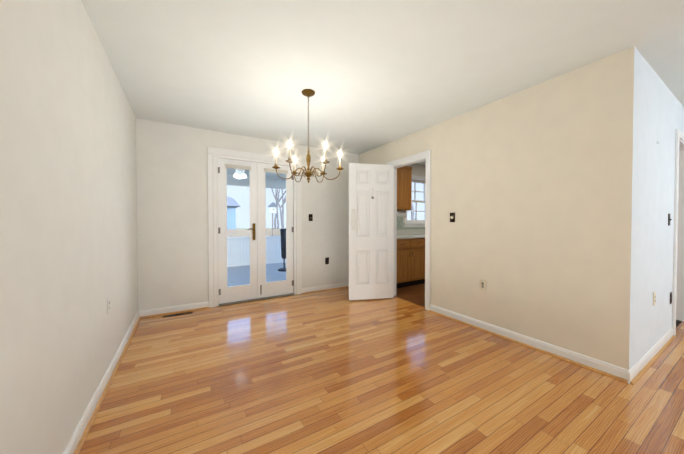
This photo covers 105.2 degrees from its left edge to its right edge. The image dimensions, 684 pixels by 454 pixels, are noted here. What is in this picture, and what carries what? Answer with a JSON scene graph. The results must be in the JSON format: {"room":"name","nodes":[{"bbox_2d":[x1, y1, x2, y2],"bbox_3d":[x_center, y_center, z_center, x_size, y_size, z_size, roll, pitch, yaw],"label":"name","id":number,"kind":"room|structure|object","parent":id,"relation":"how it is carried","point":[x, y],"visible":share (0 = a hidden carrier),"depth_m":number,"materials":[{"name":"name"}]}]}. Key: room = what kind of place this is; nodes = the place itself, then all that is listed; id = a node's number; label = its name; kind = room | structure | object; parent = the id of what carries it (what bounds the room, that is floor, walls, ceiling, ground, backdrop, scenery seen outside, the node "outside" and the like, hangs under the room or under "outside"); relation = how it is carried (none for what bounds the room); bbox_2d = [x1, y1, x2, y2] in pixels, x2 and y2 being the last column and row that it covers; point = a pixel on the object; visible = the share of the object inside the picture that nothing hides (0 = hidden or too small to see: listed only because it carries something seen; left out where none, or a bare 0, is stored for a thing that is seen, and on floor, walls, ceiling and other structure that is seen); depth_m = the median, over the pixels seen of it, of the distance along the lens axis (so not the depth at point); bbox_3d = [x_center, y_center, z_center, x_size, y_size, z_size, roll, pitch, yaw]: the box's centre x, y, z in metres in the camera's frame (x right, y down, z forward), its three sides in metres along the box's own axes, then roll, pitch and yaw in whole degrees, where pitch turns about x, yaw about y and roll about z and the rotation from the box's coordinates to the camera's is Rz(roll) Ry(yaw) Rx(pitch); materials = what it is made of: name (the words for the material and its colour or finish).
{"room":"dining room","nodes":[
{"label":"dining room","id":0,"kind":"room"},
{"bbox_2d":[0,0,137,453],"bbox_3d":[-0.677,-0.054,0.040,0.120,2.440,7.600,-1,1,-31],"label":"wall","id":1,"kind":"structure","parent":0,"point":[68,223],"depth_m":1.21,"materials":[{"name":"paint"}]},
{"bbox_2d":[63,310,142,453],"bbox_3d":[-0.602,1.121,0.080,0.030,0.088,7.320,-1,1,-31],"label":"baseboard","id":2,"kind":"structure","parent":1,"relation":"attached to","point":[75,444],"depth_m":1.68,"materials":[{"name":"white paint"}]},
{"bbox_2d":[107,297,109,313],"bbox_3d":[-1.752,0.589,1.965,0.008,0.116,0.072,-1,1,-31],"label":"electrical outlet","id":3,"kind":"object","parent":1,"relation":"attached to","point":[108,304],"visible":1,"depth_m":1.95,"materials":[{"name":"white plastic"}]},
{"bbox_2d":[136,118,425,310],"bbox_3d":[0.382,-0.130,5.015,6.820,2.440,0.160,-1,1,-31],"label":"wall","id":4,"kind":"structure","parent":0,"point":[172,201],"depth_m":3.50,"materials":[{"name":"paint"}]},
{"bbox_2d":[143,301,208,317],"bbox_3d":[-2.148,1.071,3.403,0.741,0.088,0.030,-1,1,-31],"label":"baseboard","id":5,"kind":"structure","parent":4,"relation":"attached to","point":[202,305],"depth_m":3.39,"materials":[{"name":"white paint"}]},
{"bbox_2d":[218,158,257,303],"bbox_3d":[-1.509,0.058,3.812,0.556,2.056,0.103,-1,1,-31],"label":"door leaf","id":6,"kind":"structure","parent":4,"relation":"in","point":[248,291],"depth_m":3.79,"materials":[{"name":"white paint"}]},
{"bbox_2d":[207,147,301,307],"bbox_3d":[-1.296,0.003,4.011,1.365,2.205,0.216,-1,1,-31],"label":"door frame","id":7,"kind":"structure","parent":4,"relation":"attached to","point":[213,220],"depth_m":3.72,"materials":[{"name":"white paint"}]},
{"bbox_2d":[227,168,285,286],"bbox_3d":[-2.619,-0.099,5.575,4.850,2.760,3.890,-1,1,-31],"label":"porch","id":8,"kind":"object","parent":4,"relation":"attached to","point":[241,245],"depth_m":7.21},
{"bbox_2d":[230,168,246,178],"bbox_3d":[-2.190,-1.203,5.495,1.134,0.345,1.192,-1,1,-31],"label":"ceiling light","id":9,"kind":"object","parent":8,"relation":"hanging from","point":[238,174],"depth_m":5.47,"materials":[{"name":"white paint"}]},
{"bbox_2d":[278,229,285,271],"bbox_3d":[-1.462,0.569,6.601,0.320,1.055,0.320,-1,1,-31],"label":"umbrella","id":10,"kind":"object","parent":8,"relation":"on","point":[283,246],"depth_m":6.53,"materials":[{"name":"black fabric"}]},
{"bbox_2d":[257,162,293,297],"bbox_3d":[-1.038,0.054,4.114,0.580,2.056,0.072,-1,1,-31],"label":"door leaf","id":11,"kind":"structure","parent":4,"relation":"in","point":[273,288],"depth_m":4.06,"materials":[{"name":"white paint"}]},
{"bbox_2d":[302,282,348,293],"bbox_3d":[-0.169,1.053,4.591,1.148,0.088,0.030,-1,1,-31],"label":"baseboard","id":12,"kind":"structure","parent":4,"relation":"attached to","point":[340,285],"depth_m":4.52,"materials":[{"name":"white paint"}]},
{"bbox_2d":[397,166,411,216],"bbox_3d":[0.928,-0.685,5.030,0.860,0.980,0.361,-1,1,-31],"label":"upper cabinet","id":13,"kind":"object","parent":4,"relation":"attached to","point":[404,188],"visible":0.46,"depth_m":5.03,"materials":[{"name":"brown wood"}]},
{"bbox_2d":[397,217,424,229],"bbox_3d":[1.851,-0.147,5.797,3.216,0.390,0.012,-1,1,-31],"label":"backsplash","id":14,"kind":"structure","parent":4,"relation":"attached to","point":[399,223],"depth_m":5.42,"materials":[{"name":"tile"}]},
{"bbox_2d":[397,229,424,232],"bbox_3d":[1.849,0.103,5.794,3.226,0.099,0.020,-1,1,-31],"label":"backsplash","id":15,"kind":"structure","parent":4,"relation":"attached to","point":[421,230],"depth_m":5.56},
{"bbox_2d":[403,175,425,226],"bbox_3d":[1.758,-0.557,5.806,1.180,1.110,0.209,-1,1,-31],"label":"kitchen window","id":16,"kind":"structure","parent":4,"relation":"in","point":[415,222],"depth_m":5.73,"materials":[{"name":"white paint"}]},
{"bbox_2d":[79,283,683,453],"bbox_3d":[2.288,1.190,1.747,6.940,0.100,7.440,-1,1,-31],"label":"floor","id":17,"kind":"structure","parent":0,"point":[336,371],"depth_m":1.82,"materials":[{"name":"brown wood"}]},
{"bbox_2d":[163,312,192,317],"bbox_3d":[-2.087,1.114,3.329,0.320,0.004,0.070,-1,1,-31],"label":"floor vent","id":18,"kind":"object","parent":17,"relation":"in","point":[177,314],"visible":1,"depth_m":3.33,"materials":[{"name":"brown metal"}]},
{"bbox_2d":[396,237,424,287],"bbox_3d":[1.107,0.647,5.012,0.871,0.885,0.612,-1,1,-31],"label":"base cabinet","id":19,"kind":"object","parent":17,"relation":"on","point":[410,257],"depth_m":4.75,"materials":[{"name":"brown wood"}]},
{"bbox_2d":[397,233,424,240],"bbox_3d":[2.005,0.177,5.537,3.226,0.040,0.624,-1,1,-31],"label":"countertop","id":20,"kind":"structure","parent":19,"relation":"on","point":[400,236],"depth_m":5.06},
{"bbox_2d":[81,0,683,164],"bbox_3d":[2.246,-1.351,1.777,6.940,0.100,7.600,-1,1,-31],"label":"ceiling","id":21,"kind":"structure","parent":0,"point":[372,74],"depth_m":1.99,"materials":[{"name":"paint"}]},
{"bbox_2d":[272,89,343,182],"bbox_3d":[-0.328,-0.872,2.552,0.638,0.882,0.694,-1,1,-31],"label":"chandelier","id":22,"kind":"object","parent":21,"relation":"hanging from","point":[308,93],"visible":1,"depth_m":2.53,"materials":[{"name":"gold metal"}]},
{"bbox_2d":[359,46,638,369],"bbox_3d":[1.262,-0.106,3.423,0.120,2.440,3.477,-1,1,-31],"label":"wall","id":23,"kind":"structure","parent":0,"point":[534,188],"depth_m":2.35,"materials":[{"name":"paint"}]},
{"bbox_2d":[349,163,393,299],"bbox_3d":[0.450,0.072,3.941,0.704,2.040,0.052,0,1,-12],"label":"kitchen door","id":24,"kind":"structure","parent":23,"relation":"in","point":[371,231],"depth_m":3.93,"materials":[{"name":"white paint"}]},
{"bbox_2d":[387,150,430,310],"bbox_3d":[1.000,0.043,3.861,0.156,2.130,0.870,-1,1,-31],"label":"door frame","id":25,"kind":"structure","parent":23,"relation":"attached to","point":[409,160],"depth_m":3.51,"materials":[{"name":"white paint"}]},
{"bbox_2d":[450,212,454,221],"bbox_3d":[1.333,-0.117,3.167,0.022,0.116,0.072,-1,1,-31],"label":"dimmer switch","id":26,"kind":"object","parent":23,"relation":"attached to","point":[452,217],"visible":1,"depth_m":3.16,"materials":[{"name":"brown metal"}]},
{"bbox_2d":[480,279,485,290],"bbox_3d":[1.536,0.631,2.852,0.008,0.116,0.072,-1,1,-31],"label":"electrical outlet","id":27,"kind":"object","parent":23,"relation":"attached to","point":[482,284],"visible":1,"depth_m":2.85,"materials":[{"name":"beige plastic"}]},
{"bbox_2d":[429,304,638,384],"bbox_3d":[1.634,1.082,2.676,0.030,0.088,1.842,-1,1,-31],"label":"baseboard","id":28,"kind":"structure","parent":23,"relation":"attached to","point":[631,376],"depth_m":2.32,"materials":[{"name":"white paint"}]},
{"bbox_2d":[634,52,683,364],"bbox_3d":[3.153,-0.093,2.601,2.276,2.440,0.120,-1,1,-31],"label":"wall","id":29,"kind":"structure","parent":0,"point":[660,114],"depth_m":2.24,"materials":[{"name":"paint"}]},
{"bbox_2d":[653,292,655,305],"bbox_3d":[2.721,0.625,2.277,0.072,0.116,0.008,-1,1,-31],"label":"outlet","id":30,"kind":"object","parent":29,"relation":"attached to","point":[654,298],"visible":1,"depth_m":2.27,"materials":[{"name":"beige plastic"}]},
{"bbox_2d":[634,328,675,378],"bbox_3d":[2.766,1.087,2.299,1.490,0.088,0.030,-1,1,-31],"label":"baseboard","id":31,"kind":"structure","parent":29,"relation":"attached to","point":[638,369],"depth_m":2.25,"materials":[{"name":"white paint"}]},
{"bbox_2d":[672,129,683,334],"bbox_3d":[3.734,0.059,2.943,0.840,2.125,0.140,-1,1,-31],"label":"door frame","id":32,"kind":"structure","parent":29,"relation":"attached to","point":[678,284],"depth_m":3.09,"materials":[{"name":"white paint"}]},
{"label":"outside","id":33,"kind":"structure","parent":0,"visible":0},
{"bbox_2d":[236,228,285,236],"bbox_3d":[-18.742,1.034,39.961,90.000,0.250,72.030,-1,1,-31],"label":"ground","id":34,"kind":"structure","parent":33,"point":[238,229],"depth_m":72.44,"materials":[{"name":"white snow"}]},
{"bbox_2d":[227,197,239,236],"bbox_3d":[-13.508,-0.600,19.180,10.200,3.650,7.600,-1,1,-31],"label":"house","id":35,"kind":"structure","parent":34,"relation":"on","point":[233,205],"depth_m":18.55,"materials":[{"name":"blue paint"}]},
{"bbox_2d":[227,229,279,236],"bbox_3d":[-4.844,0.680,16.856,70.040,1.160,0.060,-1,1,-31],"label":"fence","id":36,"kind":"object","parent":34,"relation":"on","point":[246,233],"depth_m":16.15,"materials":[{"name":"white wood"}]},
{"bbox_2d":[268,202,277,235],"bbox_3d":[-2.536,0.236,9.568,0.300,2.270,0.280,-1,1,-31],"label":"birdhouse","id":37,"kind":"structure","parent":34,"relation":"on","point":[272,208],"depth_m":9.48,"materials":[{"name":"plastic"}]},
{"bbox_2d":[271,188,414,228],"bbox_3d":[-7.165,-4.027,17.954,27.112,10.575,18.634,-1,1,-31],"label":"trees","id":38,"kind":"object","parent":34,"relation":"on","point":[277,192],"depth_m":18.82,"materials":[{"name":"grey plant"}]}
]}

